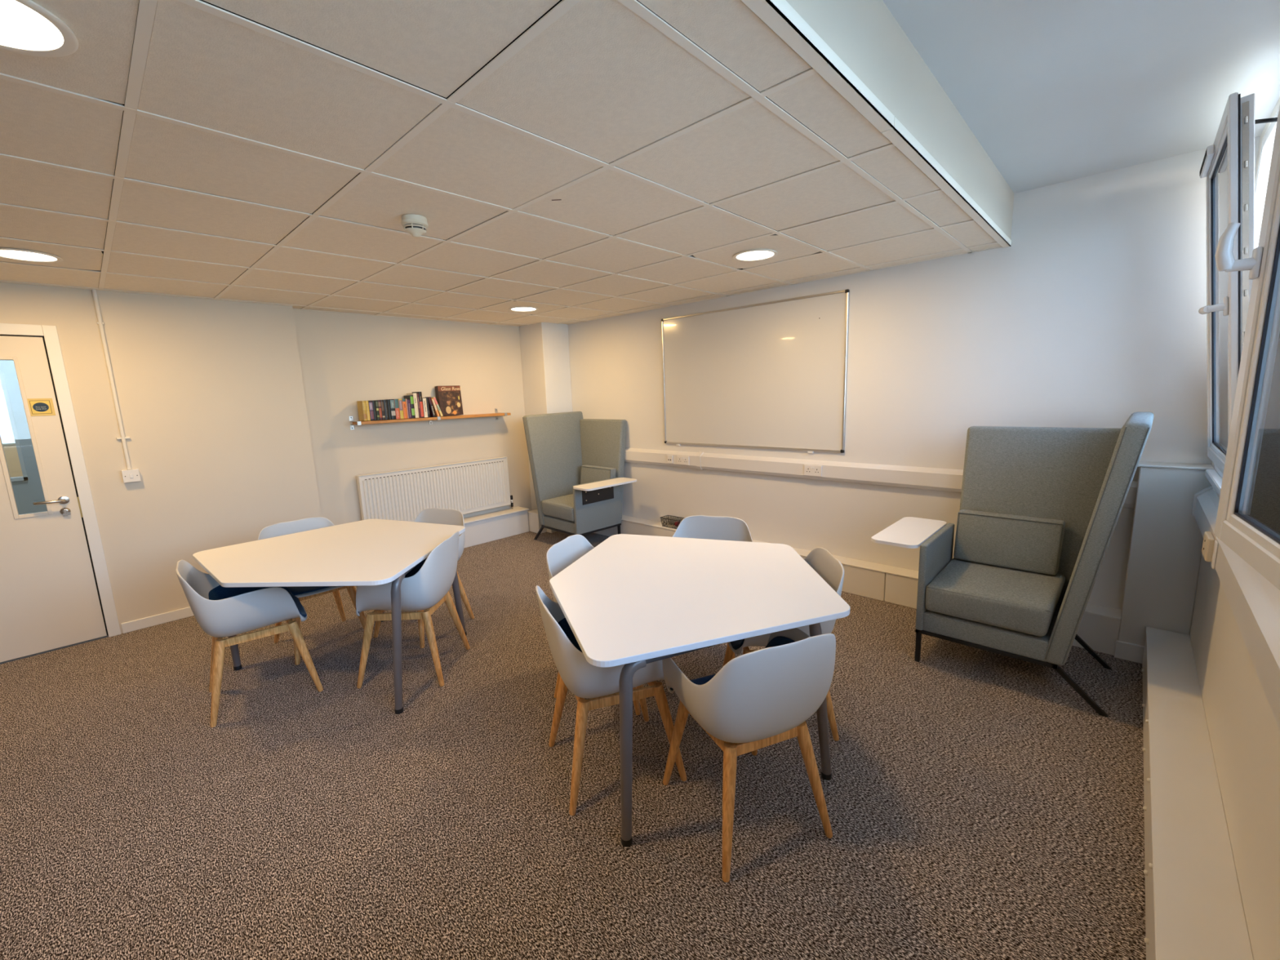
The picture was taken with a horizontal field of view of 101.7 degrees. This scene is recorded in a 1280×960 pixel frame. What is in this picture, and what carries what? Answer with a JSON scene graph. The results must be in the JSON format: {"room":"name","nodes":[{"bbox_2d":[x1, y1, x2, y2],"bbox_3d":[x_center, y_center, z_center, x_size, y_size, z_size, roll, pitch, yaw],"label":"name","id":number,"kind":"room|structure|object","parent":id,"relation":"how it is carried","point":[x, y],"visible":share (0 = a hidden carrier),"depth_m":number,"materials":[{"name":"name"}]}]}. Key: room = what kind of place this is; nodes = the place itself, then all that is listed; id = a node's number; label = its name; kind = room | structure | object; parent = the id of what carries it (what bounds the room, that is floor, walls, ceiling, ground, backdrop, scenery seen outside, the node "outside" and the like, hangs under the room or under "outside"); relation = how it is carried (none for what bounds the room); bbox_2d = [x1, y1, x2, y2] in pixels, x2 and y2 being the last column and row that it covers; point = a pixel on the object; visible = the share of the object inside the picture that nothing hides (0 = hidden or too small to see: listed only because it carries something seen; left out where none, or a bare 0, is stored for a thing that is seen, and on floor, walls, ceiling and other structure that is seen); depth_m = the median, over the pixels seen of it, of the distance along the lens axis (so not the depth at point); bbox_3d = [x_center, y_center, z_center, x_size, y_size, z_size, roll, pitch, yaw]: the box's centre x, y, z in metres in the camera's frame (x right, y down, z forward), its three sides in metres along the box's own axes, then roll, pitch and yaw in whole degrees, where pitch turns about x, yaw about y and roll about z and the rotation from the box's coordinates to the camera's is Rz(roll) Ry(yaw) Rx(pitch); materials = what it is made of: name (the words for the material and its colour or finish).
{"room":"study room","nodes":[
{"label":"study room","id":0,"kind":"room"},
{"bbox_2d":[0,378,22,477],"bbox_3d":[-6.780,-0.346,5.028,0.100,2.600,4.200,7,13,43],"label":"wall","id":1,"kind":"structure","parent":0,"point":[11,452],"depth_m":5.34,"materials":[{"name":"beige paint"}]},
{"bbox_2d":[0,390,15,443],"bbox_3d":[-6.590,-0.604,5.109,0.020,0.530,0.550,7,13,43],"label":"window","id":2,"kind":"structure","parent":1,"relation":"in","point":[6,435],"depth_m":5.27,"materials":[{"name":"white glass"}]},
{"bbox_2d":[0,360,47,514],"bbox_3d":[-5.087,-0.242,4.059,0.100,2.600,3.300,7,13,43],"label":"wall","id":3,"kind":"structure","parent":0,"point":[26,492],"depth_m":4.17,"materials":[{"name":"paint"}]},
{"bbox_2d":[0,373,28,481],"bbox_3d":[-5.109,-0.383,3.950,0.032,0.845,0.495,7,13,43],"label":"trim","id":4,"kind":"structure","parent":3,"relation":"attached to","point":[2,375],"depth_m":4.11,"materials":[{"name":"grey"}]},
{"bbox_2d":[0,275,321,633],"bbox_3d":[-4.612,-0.124,2.649,0.150,2.800,5.100,7,13,43],"label":"wall","id":5,"kind":"structure","parent":0,"point":[211,393],"depth_m":3.83,"materials":[{"name":"beige paint"}]},
{"bbox_2d":[0,323,120,664],"bbox_3d":[-4.074,0.125,3.145,0.128,2.110,1.053,7,13,43],"label":"door","id":6,"kind":"structure","parent":5,"relation":"in","point":[56,593],"depth_m":3.39,"materials":[{"name":"beige paint"}]},
{"bbox_2d":[26,398,55,416],"bbox_3d":[-3.828,-0.465,3.331,0.004,0.110,0.112,7,13,43],"label":"door sign","id":7,"kind":"object","parent":6,"relation":"attached to","point":[37,406],"visible":1,"depth_m":3.33,"materials":[{"name":"yellow"}]},
{"bbox_2d":[91,288,131,469],"bbox_3d":[-3.591,-0.666,3.546,0.024,1.200,0.070,7,13,43],"label":"conduit","id":8,"kind":"object","parent":5,"relation":"attached to","point":[100,322],"visible":1,"depth_m":3.54,"materials":[{"name":"white paint"}]},
{"bbox_2d":[121,468,141,483],"bbox_3d":[-3.559,-0.030,3.645,0.047,0.088,0.088,7,13,43],"label":"light switch","id":9,"kind":"object","parent":5,"relation":"attached to","point":[128,475],"visible":1,"depth_m":3.63,"materials":[{"name":"white plastic"}]},
{"bbox_2d":[120,606,194,633],"bbox_3d":[-4.505,1.227,2.818,0.016,0.075,5.100,7,13,43],"label":"baseboard","id":10,"kind":"structure","parent":5,"relation":"attached to","point":[133,625],"depth_m":3.81,"materials":[{"name":"white paint"}]},
{"bbox_2d":[293,297,531,525],"bbox_3d":[-2.070,-0.691,5.523,0.150,2.800,2.650,7,13,43],"label":"wall","id":11,"kind":"structure","parent":0,"point":[345,359],"depth_m":5.10,"materials":[{"name":"beige paint"}]},
{"bbox_2d":[348,408,511,430],"bbox_3d":[-2.052,-0.630,5.295,0.196,0.128,1.598,7,13,43],"label":"wall shelf","id":12,"kind":"object","parent":11,"relation":"attached to","point":[430,420],"visible":0.9,"depth_m":5.14,"materials":[{"name":"brown wood"}]},
{"bbox_2d":[356,400,367,421],"bbox_3d":[-2.536,-0.631,4.760,0.128,0.180,0.028,7,13,43],"label":"book","id":13,"kind":"object","parent":12,"relation":"on","point":[362,408],"visible":1,"depth_m":4.73,"materials":[{"name":"beige paper"}]},
{"bbox_2d":[364,400,370,420],"bbox_3d":[-2.517,-0.635,4.779,0.128,0.180,0.024,7,13,43],"label":"book","id":14,"kind":"object","parent":12,"relation":"on","point":[366,402],"visible":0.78,"depth_m":4.74,"materials":[{"name":"beige paper"}]},
{"bbox_2d":[368,400,374,420],"bbox_3d":[-2.496,-0.640,4.801,0.129,0.181,0.032,7,13,43],"label":"book","id":15,"kind":"object","parent":12,"relation":"on","point":[370,402],"visible":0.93,"depth_m":4.76,"materials":[{"name":"beige paper"}]},
{"bbox_2d":[372,400,377,420],"bbox_3d":[-2.476,-0.644,4.822,0.129,0.181,0.024,7,13,43],"label":"book","id":16,"kind":"object","parent":12,"relation":"on","point":[373,401],"visible":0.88,"depth_m":4.78,"materials":[{"name":"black paper"}]},
{"bbox_2d":[372,400,382,420],"bbox_3d":[-2.443,-0.651,4.856,0.128,0.182,0.024,7,13,43],"label":"book","id":17,"kind":"object","parent":12,"relation":"on","point":[379,401],"visible":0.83,"depth_m":4.81,"materials":[{"name":"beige paper"}]},
{"bbox_2d":[375,400,379,420],"bbox_3d":[-2.460,-0.647,4.839,0.128,0.181,0.021,7,13,43],"label":"book","id":18,"kind":"object","parent":12,"relation":"on","point":[376,401],"visible":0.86,"depth_m":4.79,"materials":[{"name":"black paper"}]},
{"bbox_2d":[380,400,385,419],"bbox_3d":[-2.427,-0.655,4.873,0.128,0.183,0.023,7,13,43],"label":"book","id":19,"kind":"object","parent":12,"relation":"on","point":[381,401],"visible":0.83,"depth_m":4.83,"materials":[{"name":"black paper"}]},
{"bbox_2d":[382,400,389,419],"bbox_3d":[-2.406,-0.660,4.895,0.129,0.184,0.034,7,13,43],"label":"book","id":20,"kind":"object","parent":12,"relation":"on","point":[385,402],"visible":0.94,"depth_m":4.85,"materials":[{"name":"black paper"}]},
{"bbox_2d":[385,399,391,419],"bbox_3d":[-2.386,-0.665,4.916,0.128,0.185,0.022,7,13,43],"label":"book","id":21,"kind":"object","parent":12,"relation":"on","point":[388,400],"visible":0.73,"depth_m":4.87,"materials":[{"name":"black paper"}]},
{"bbox_2d":[384,399,395,419],"bbox_3d":[-2.365,-0.670,4.938,0.129,0.186,0.039,7,13,43],"label":"book","id":22,"kind":"object","parent":12,"relation":"on","point":[392,401],"visible":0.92,"depth_m":4.89,"materials":[{"name":"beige paper"}]},
{"bbox_2d":[394,399,399,418],"bbox_3d":[-2.337,-0.676,4.966,0.129,0.187,0.038,7,13,43],"label":"book","id":23,"kind":"object","parent":12,"relation":"on","point":[396,401],"visible":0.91,"depth_m":4.92,"materials":[{"name":"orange paper"}]},
{"bbox_2d":[398,398,404,418],"bbox_3d":[-2.312,-0.682,4.992,0.129,0.188,0.031,7,13,43],"label":"book","id":24,"kind":"object","parent":12,"relation":"on","point":[401,410],"visible":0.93,"depth_m":4.95,"materials":[{"name":"beige paper"}]},
{"bbox_2d":[401,398,407,418],"bbox_3d":[-2.289,-0.686,5.017,0.129,0.188,0.034,7,13,43],"label":"book","id":25,"kind":"object","parent":12,"relation":"on","point":[403,400],"visible":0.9,"depth_m":4.97,"materials":[{"name":"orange paper"}]},
{"bbox_2d":[405,399,408,418],"bbox_3d":[-2.273,-0.689,5.034,0.128,0.186,0.010,7,13,43],"label":"book","id":26,"kind":"object","parent":12,"relation":"on","point":[406,399],"visible":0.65,"depth_m":4.99,"materials":[{"name":"beige paper"}]},
{"bbox_2d":[406,399,412,417],"bbox_3d":[-2.259,-0.688,5.049,0.129,0.178,0.030,7,13,43],"label":"book","id":27,"kind":"object","parent":12,"relation":"on","point":[408,400],"visible":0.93,"depth_m":5.01,"materials":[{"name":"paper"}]},
{"bbox_2d":[404,395,415,417],"bbox_3d":[-2.243,-0.713,5.074,0.143,0.218,0.031,7,13,43],"label":"book","id":28,"kind":"object","parent":12,"relation":"on","point":[406,397],"visible":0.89,"depth_m":5.03,"materials":[{"name":"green paper"}]},
{"bbox_2d":[406,392,418,417],"bbox_3d":[-2.222,-0.728,5.098,0.149,0.238,0.034,7,13,43],"label":"book","id":29,"kind":"object","parent":12,"relation":"on","point":[415,397],"visible":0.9,"depth_m":5.05,"materials":[{"name":"beige paper"}]},
{"bbox_2d":[412,391,423,417],"bbox_3d":[-2.187,-0.742,5.137,0.154,0.250,0.029,7,13,43],"label":"book","id":30,"kind":"object","parent":12,"relation":"on","point":[419,393],"visible":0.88,"depth_m":5.09,"materials":[{"name":"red paper"}]},
{"bbox_2d":[416,393,421,417],"bbox_3d":[-2.204,-0.729,5.120,0.154,0.232,0.019,7,13,43],"label":"book","id":31,"kind":"object","parent":12,"relation":"on","point":[417,394],"visible":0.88,"depth_m":5.07,"materials":[{"name":"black paper"}]},
{"bbox_2d":[422,398,427,417],"bbox_3d":[-2.153,-0.715,5.159,0.129,0.188,0.034,7,13,43],"label":"book","id":32,"kind":"object","parent":12,"relation":"on","point":[424,404],"visible":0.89,"depth_m":5.12,"materials":[{"name":"beige paper"}]},
{"bbox_2d":[422,397,430,417],"bbox_3d":[-2.133,-0.720,5.180,0.128,0.190,0.022,7,13,43],"label":"book","id":33,"kind":"object","parent":12,"relation":"on","point":[427,398],"visible":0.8,"depth_m":5.14,"materials":[{"name":"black paper"}]},
{"bbox_2d":[425,396,435,417],"bbox_3d":[-2.105,-0.730,5.208,0.129,0.198,0.055,7,13,43],"label":"book","id":34,"kind":"object","parent":12,"relation":"on","point":[432,412],"visible":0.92,"depth_m":5.17,"materials":[{"name":"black paper"}]},
{"bbox_2d":[431,398,439,416],"bbox_3d":[-2.081,-0.728,5.235,0.128,0.184,0.067,7,13,43],"label":"book","id":35,"kind":"object","parent":12,"relation":"on","point":[436,411],"visible":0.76,"depth_m":5.20,"materials":[{"name":"beige paper"}]},
{"bbox_2d":[431,396,442,416],"bbox_3d":[-2.062,-0.738,5.253,0.129,0.196,0.084,7,13,43],"label":"book","id":36,"kind":"object","parent":12,"relation":"on","point":[440,413],"visible":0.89,"depth_m":5.21,"materials":[{"name":"beige paper"}]},
{"bbox_2d":[435,385,463,416],"bbox_3d":[-1.972,-0.822,5.403,0.084,0.305,0.255,7,13,43],"label":"book","id":37,"kind":"object","parent":12,"relation":"on","point":[449,400],"visible":1,"depth_m":5.37,"materials":[{"name":"brown paper"}]},
{"bbox_2d":[441,391,462,414],"bbox_3d":[-1.942,-0.797,5.390,0.017,0.228,0.202,7,13,43],"label":"picture","id":38,"kind":"object","parent":37,"relation":"attached to","point":[451,402],"depth_m":5.39},
{"bbox_2d":[356,456,513,521],"bbox_3d":[-2.054,0.146,5.463,0.091,0.615,1.632,7,13,43],"label":"radiator","id":39,"kind":"object","parent":11,"relation":"attached to","point":[473,486],"visible":0.91,"depth_m":5.35,"materials":[{"name":"white metal"}]},
{"bbox_2d":[356,456,506,476],"bbox_3d":[-2.073,-0.149,5.390,0.066,0.007,1.580,7,13,43],"label":"grille","id":40,"kind":"object","parent":39,"relation":"attached to","point":[499,459],"depth_m":5.32,"materials":[{"name":"white metal"}]},
{"bbox_2d":[463,506,555,548],"bbox_3d":[-1.770,0.575,5.545,0.480,0.276,2.570,7,13,43],"label":"baseboard","id":41,"kind":"structure","parent":11,"relation":"attached to","point":[482,528],"depth_m":5.83,"materials":[{"name":"paint"}]},
{"bbox_2d":[0,0,1000,326],"bbox_3d":[-2.122,-1.069,1.932,4.560,0.017,7.725,7,13,43],"label":"ceiling","id":42,"kind":"structure","parent":0,"point":[601,82],"depth_m":1.76,"materials":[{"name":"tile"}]},
{"bbox_2d":[0,248,63,262],"bbox_3d":[-3.132,-1.146,2.651,0.268,0.019,0.268,7,13,43],"label":"recessed light","id":43,"kind":"object","parent":42,"relation":"in","point":[20,255],"visible":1,"depth_m":2.67,"materials":[{"name":"beige plastic"}]},
{"bbox_2d":[0,249,56,260],"bbox_3d":[-3.132,-1.146,2.651,0.222,0.003,0.222,7,13,43],"label":"diffuser","id":44,"kind":"object","parent":43,"relation":"attached to","point":[15,255],"depth_m":2.66,"materials":[{"name":"white plastic"}]},
{"bbox_2d":[0,0,78,57],"bbox_3d":[-1.320,-0.939,1.044,0.268,0.019,0.268,7,13,43],"label":"recessed light","id":45,"kind":"object","parent":42,"relation":"in","point":[28,28],"visible":1,"depth_m":1.10,"materials":[{"name":"beige plastic"}]},
{"bbox_2d":[0,0,62,48],"bbox_3d":[-1.320,-0.939,1.044,0.222,0.003,0.222,7,13,43],"label":"diffuser","id":46,"kind":"object","parent":45,"relation":"attached to","point":[24,24],"depth_m":1.09,"materials":[{"name":"white plastic"}]},
{"bbox_2d":[400,213,428,237],"bbox_3d":[-1.001,-1.124,2.321,0.112,0.079,0.112,7,13,43],"label":"smoke detector","id":47,"kind":"object","parent":42,"relation":"attached to","point":[416,225],"visible":1,"depth_m":2.29,"materials":[{"name":"beige plastic"}]},
{"bbox_2d":[0,0,1002,326],"bbox_3d":[-2.122,-1.059,1.933,4.585,0.004,7.750,7,13,43],"label":"grid","id":48,"kind":"object","parent":42,"relation":"attached to","point":[147,8],"visible":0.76,"depth_m":1.85,"materials":[{"name":"beige metal"}]},
{"bbox_2d":[508,306,538,311],"bbox_3d":[-1.070,-1.575,4.793,0.268,0.019,0.268,7,13,43],"label":"recessed light","id":49,"kind":"object","parent":42,"relation":"in","point":[522,308],"visible":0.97,"depth_m":4.80,"materials":[{"name":"beige plastic"}]},
{"bbox_2d":[511,307,535,311],"bbox_3d":[-1.070,-1.575,4.793,0.222,0.003,0.222,7,13,43],"label":"diffuser","id":50,"kind":"object","parent":49,"relation":"attached to","point":[513,308],"depth_m":4.82,"materials":[{"name":"white plastic"}]},
{"bbox_2d":[732,248,777,262],"bbox_3d":[0.695,-1.361,3.148,0.268,0.019,0.268,7,13,43],"label":"recessed light","id":51,"kind":"object","parent":42,"relation":"in","point":[757,255],"visible":0.98,"depth_m":3.15,"materials":[{"name":"beige plastic"}]},
{"bbox_2d":[736,250,773,259],"bbox_3d":[0.695,-1.361,3.148,0.222,0.003,0.222,7,13,43],"label":"diffuser","id":52,"kind":"object","parent":51,"relation":"attached to","point":[748,255],"depth_m":3.15,"materials":[{"name":"white plastic"}]},
{"bbox_2d":[519,322,572,510],"bbox_3d":[-1.070,-0.634,6.172,0.435,2.405,0.370,7,13,43],"label":"column","id":53,"kind":"structure","parent":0,"point":[544,346],"depth_m":5.92,"materials":[{"name":"paint"}]},
{"bbox_2d":[0,531,1146,959],"bbox_3d":[-1.668,1.352,2.017,5.960,0.100,8.000,7,13,43],"label":"floor","id":54,"kind":"structure","parent":0,"point":[980,807],"depth_m":2.00,"materials":[{"name":"carpet"}]},
{"bbox_2d":[175,560,323,727],"bbox_3d":[-2.094,0.783,2.815,0.513,0.792,0.541,-10,12,-39],"label":"tub chair","id":55,"kind":"object","parent":54,"relation":"on","point":[220,612],"visible":0.94,"depth_m":2.63,"materials":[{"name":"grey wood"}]},
{"bbox_2d":[257,516,372,665],"bbox_3d":[-2.137,0.683,3.422,0.513,0.792,0.541,6,13,41],"label":"tub chair","id":56,"kind":"object","parent":54,"relation":"on","point":[304,593],"visible":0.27,"depth_m":3.44,"materials":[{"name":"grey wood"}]},
{"bbox_2d":[192,518,466,714],"bbox_3d":[-1.735,0.751,3.075,1.481,0.740,1.201,2,10,22],"label":"meeting table","id":57,"kind":"object","parent":54,"relation":"on","point":[367,552],"visible":0.81,"depth_m":2.83,"materials":[{"name":"laminate"}]},
{"bbox_2d":[355,531,470,688],"bbox_3d":[-1.321,0.721,3.029,0.513,0.792,0.541,-2,9,1],"label":"tub chair","id":58,"kind":"object","parent":54,"relation":"on","point":[427,586],"visible":0.84,"depth_m":2.87,"materials":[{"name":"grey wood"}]},
{"bbox_2d":[373,507,474,648],"bbox_3d":[-1.496,0.636,3.572,0.541,0.792,0.513,2,10,24],"label":"tub chair","id":59,"kind":"object","parent":54,"relation":"on","point":[432,515],"visible":0.27,"depth_m":3.69,"materials":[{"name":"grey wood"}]},
{"bbox_2d":[522,411,636,539],"bbox_3d":[-0.584,-0.019,5.530,0.842,1.372,1.122,-11,13,-44],"label":"armchair","id":60,"kind":"object","parent":54,"relation":"on","point":[577,463],"visible":0.86,"depth_m":5.57,"materials":[{"name":"fabric"}]},
{"bbox_2d":[542,493,574,521],"bbox_3d":[-0.639,0.280,5.531,0.611,0.184,0.555,-11,13,-44],"label":"seat cushion","id":61,"kind":"object","parent":60,"relation":"on","point":[555,507],"depth_m":5.38,"materials":[{"name":"fabric"}]},
{"bbox_2d":[580,464,616,484],"bbox_3d":[-0.463,0.003,5.666,0.122,0.295,0.509,-11,13,-44],"label":"lumbar cushion","id":62,"kind":"object","parent":60,"relation":"on","point":[588,473],"depth_m":5.64,"materials":[{"name":"fabric"}]},
{"bbox_2d":[546,534,640,715],"bbox_3d":[-0.173,0.723,2.784,0.513,0.792,0.541,2,10,21],"label":"tub chair","id":63,"kind":"object","parent":54,"relation":"on","point":[563,553],"visible":0.15,"depth_m":2.80,"materials":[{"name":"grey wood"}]},
{"bbox_2d":[535,585,686,815],"bbox_3d":[-0.137,0.824,2.171,0.513,0.792,0.541,-5,10,-20],"label":"tub chair","id":64,"kind":"object","parent":54,"relation":"on","point":[583,679],"visible":0.58,"depth_m":1.97,"materials":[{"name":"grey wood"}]},
{"bbox_2d":[549,533,849,847],"bbox_3d":[0.204,0.796,2.412,1.201,0.740,1.481,-2,9,0],"label":"meeting table","id":65,"kind":"object","parent":54,"relation":"on","point":[634,602],"visible":0.9,"depth_m":2.06,"materials":[{"name":"laminate"}]},
{"bbox_2d":[672,515,752,659],"bbox_3d":[0.389,0.655,3.073,0.541,0.792,0.513,2,10,20],"label":"tub chair","id":66,"kind":"object","parent":54,"relation":"on","point":[697,526],"visible":0.18,"depth_m":3.24,"materials":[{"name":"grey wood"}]},
{"bbox_2d":[662,627,835,882],"bbox_3d":[0.377,0.853,1.893,0.541,0.792,0.513,-6,10,-21],"label":"tub chair","id":67,"kind":"object","parent":54,"relation":"on","point":[759,699],"visible":0.99,"depth_m":1.67,"materials":[{"name":"grey plastic"}]},
{"bbox_2d":[722,546,844,741],"bbox_3d":[0.652,0.746,2.478,0.513,0.792,0.541,-2,9,1],"label":"tub chair","id":68,"kind":"object","parent":54,"relation":"on","point":[827,566],"visible":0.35,"depth_m":2.32,"materials":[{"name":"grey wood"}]},
{"bbox_2d":[871,411,1153,717],"bbox_3d":[2.009,0.330,2.911,1.122,1.372,0.842,7,13,43],"label":"armchair","id":69,"kind":"object","parent":54,"relation":"on","point":[1040,509],"visible":1,"depth_m":2.87,"materials":[{"name":"fabric"}]},
{"bbox_2d":[924,557,1065,636],"bbox_3d":[1.971,0.632,2.893,0.555,0.184,0.611,7,13,43],"label":"seat cushion","id":70,"kind":"object","parent":69,"relation":"on","point":[1004,600],"depth_m":2.75,"materials":[{"name":"fabric"}]},
{"bbox_2d":[953,509,1065,575],"bbox_3d":[2.137,0.353,3.039,0.509,0.295,0.122,7,13,43],"label":"lumbar cushion","id":71,"kind":"object","parent":69,"relation":"on","point":[1024,544],"depth_m":2.99,"materials":[{"name":"fabric"}]},
{"bbox_2d":[786,0,1013,239],"bbox_3d":[-0.442,-0.995,0.339,0.020,0.292,7.750,7,13,43],"label":"wall","id":72,"kind":"structure","parent":0,"point":[865,35],"depth_m":1.69,"materials":[{"name":"beige paint"}]},
{"bbox_2d":[741,0,1011,247],"bbox_3d":[-0.441,-0.865,0.365,0.039,0.034,7.750,7,13,43],"label":"trim","id":73,"kind":"structure","parent":72,"relation":"attached to","point":[779,15],"depth_m":1.45,"materials":[{"name":"beige metal"}]},
{"bbox_2d":[568,136,1259,609],"bbox_3d":[0.968,-0.639,4.585,5.960,2.800,0.150,7,13,43],"label":"wall","id":74,"kind":"structure","parent":0,"point":[1090,317],"depth_m":3.31,"materials":[{"name":"paint"}]},
{"bbox_2d":[666,454,672,463],"bbox_3d":[0.294,-0.205,5.133,0.070,0.080,0.012,7,13,43],"label":"wall socket","id":75,"kind":"object","parent":74,"relation":"attached to","point":[669,458],"visible":1,"depth_m":5.13,"materials":[{"name":"white plastic"}]},
{"bbox_2d":[676,455,688,465],"bbox_3d":[0.414,-0.189,5.021,0.146,0.086,0.013,7,13,43],"label":"wall socket","id":76,"kind":"object","parent":74,"relation":"attached to","point":[681,460],"visible":1,"depth_m":5.02,"materials":[{"name":"white plastic"}]},
{"bbox_2d":[696,451,703,470],"bbox_3d":[0.567,-0.178,4.918,0.045,0.172,0.054,7,13,43],"label":"trim","id":77,"kind":"structure","parent":74,"relation":"attached to","point":[699,455],"depth_m":4.90,"materials":[{"name":"white plastic"}]},
{"bbox_2d":[661,288,849,453],"bbox_3d":[0.884,-0.868,4.498,1.798,1.213,0.023,7,13,43],"label":"whiteboard","id":78,"kind":"object","parent":74,"relation":"attached to","point":[772,375],"visible":1,"depth_m":4.37,"materials":[{"name":"white ceramic"}]},
{"bbox_2d":[804,464,822,476],"bbox_3d":[1.369,-0.074,4.130,0.146,0.086,0.013,7,13,43],"label":"wall socket","id":79,"kind":"object","parent":74,"relation":"attached to","point":[809,470],"visible":1,"depth_m":4.12,"materials":[{"name":"white plastic"}]},
{"bbox_2d":[593,515,1121,655],"bbox_3d":[0.985,0.660,4.615,4.815,0.228,0.155,7,13,43],"label":"pipe boxing","id":80,"kind":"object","parent":74,"relation":"attached to","point":[1099,628],"depth_m":3.77,"materials":[{"name":"paint"}]},
{"bbox_2d":[660,515,684,528],"bbox_3d":[0.329,0.420,5.202,0.237,0.090,0.126,7,13,43],"label":"wire basket","id":81,"kind":"object","parent":80,"relation":"on","point":[662,519],"visible":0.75,"depth_m":5.20,"materials":[{"name":"black metal"}]},
{"bbox_2d":[624,448,1137,508],"bbox_3d":[1.297,-0.089,4.240,3.985,0.157,0.050,7,13,43],"label":"cable trunking","id":82,"kind":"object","parent":74,"relation":"attached to","point":[949,480],"depth_m":4.04,"materials":[{"name":"white plastic"}]},
{"bbox_2d":[1118,461,1214,646],"bbox_3d":[2.813,0.459,2.816,0.275,1.095,0.170,7,13,43],"label":"pier","id":83,"kind":"object","parent":74,"relation":"attached to","point":[1166,545],"visible":0.69,"depth_m":2.75,"materials":[{"name":"white paint"}]},
{"bbox_2d":[1114,640,1144,663],"bbox_3d":[2.773,0.961,2.839,0.275,0.100,0.015,7,13,43],"label":"baseboard","id":84,"kind":"object","parent":83,"relation":"attached to","point":[1123,650],"visible":0.42,"depth_m":2.89,"materials":[{"name":"white paint"}]},
{"bbox_2d":[882,0,1279,193],"bbox_3d":[-0.032,-1.147,-0.084,1.165,0.120,7.750,7,13,43],"label":"ceiling","id":85,"kind":"structure","parent":0,"point":[1053,91],"depth_m":1.88,"materials":[{"name":"paint"}]},
{"bbox_2d":[1189,97,1279,959],"bbox_3d":[0.382,0.184,-0.213,0.250,2.800,7.750,7,13,43],"label":"wall","id":86,"kind":"structure","parent":0,"point":[1244,732],"depth_m":1.49,"materials":[{"name":"white paint"}]},
{"bbox_2d":[1144,937,1149,944],"bbox_3d":[1.363,1.239,1.402,0.009,0.013,0.014,7,13,43],"label":"cap","id":87,"kind":"object","parent":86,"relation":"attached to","point":[1146,940],"visible":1,"depth_m":1.40,"materials":[{"name":"beige"}]},
{"bbox_2d":[1148,862,1153,869],"bbox_3d":[1.423,1.075,1.452,0.009,0.013,0.014,7,13,43],"label":"cap","id":88,"kind":"object","parent":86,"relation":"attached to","point":[1150,865],"visible":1,"depth_m":1.45,"materials":[{"name":"beige"}]},
{"bbox_2d":[1142,626,1253,959],"bbox_3d":[0.217,1.450,0.080,0.165,0.218,7.580,7,13,43],"label":"pipe boxing","id":89,"kind":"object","parent":86,"relation":"attached to","point":[1194,909],"depth_m":1.57,"materials":[{"name":"paint"}]},
{"bbox_2d":[1191,485,1213,523],"bbox_3d":[2.808,0.129,2.607,0.056,0.202,0.059,7,13,43],"label":"trim","id":90,"kind":"structure","parent":86,"relation":"attached to","point":[1203,491],"depth_m":2.60,"materials":[{"name":"white plastic"}]},
{"bbox_2d":[1201,531,1218,568],"bbox_3d":[2.077,0.249,1.887,0.021,0.134,0.434,7,13,43],"label":"socket","id":91,"kind":"object","parent":86,"relation":"attached to","point":[1210,546],"visible":1,"depth_m":1.88,"materials":[{"name":"beige plastic"}]},
{"bbox_2d":[1204,469,1222,496],"bbox_3d":[0.295,0.514,-0.175,0.190,0.033,7.590,7,13,43],"label":"trim","id":92,"kind":"structure","parent":86,"relation":"attached to","point":[1212,476],"depth_m":2.36,"materials":[{"name":"white plastic"}]},
{"bbox_2d":[1194,488,1279,730],"bbox_3d":[0.218,0.671,-0.105,0.050,0.185,7.540,7,13,43],"label":"window sill","id":93,"kind":"structure","parent":86,"relation":"attached to","point":[1254,602],"depth_m":1.37,"materials":[{"name":"white plastic"}]},
{"bbox_2d":[1198,92,1279,478],"bbox_3d":[2.488,-0.743,2.194,0.266,1.510,0.940,7,13,43],"label":"window","id":94,"kind":"structure","parent":86,"relation":"in","point":[1228,165],"depth_m":2.08,"materials":[{"name":"white plastic"}]},
{"bbox_2d":[1200,144,1214,178],"bbox_3d":[2.523,-1.414,2.320,0.022,0.040,0.360,-1,7,44],"label":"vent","id":95,"kind":"object","parent":94,"relation":"attached to","point":[1207,167],"depth_m":2.30,"materials":[{"name":"white plastic"}]},
{"bbox_2d":[1213,104,1279,590],"bbox_3d":[1.196,-0.474,0.856,0.283,1.510,0.940,7,13,43],"label":"window","id":96,"kind":"structure","parent":86,"relation":"in","point":[1247,522],"depth_m":1.19,"materials":[{"name":"white plastic"}]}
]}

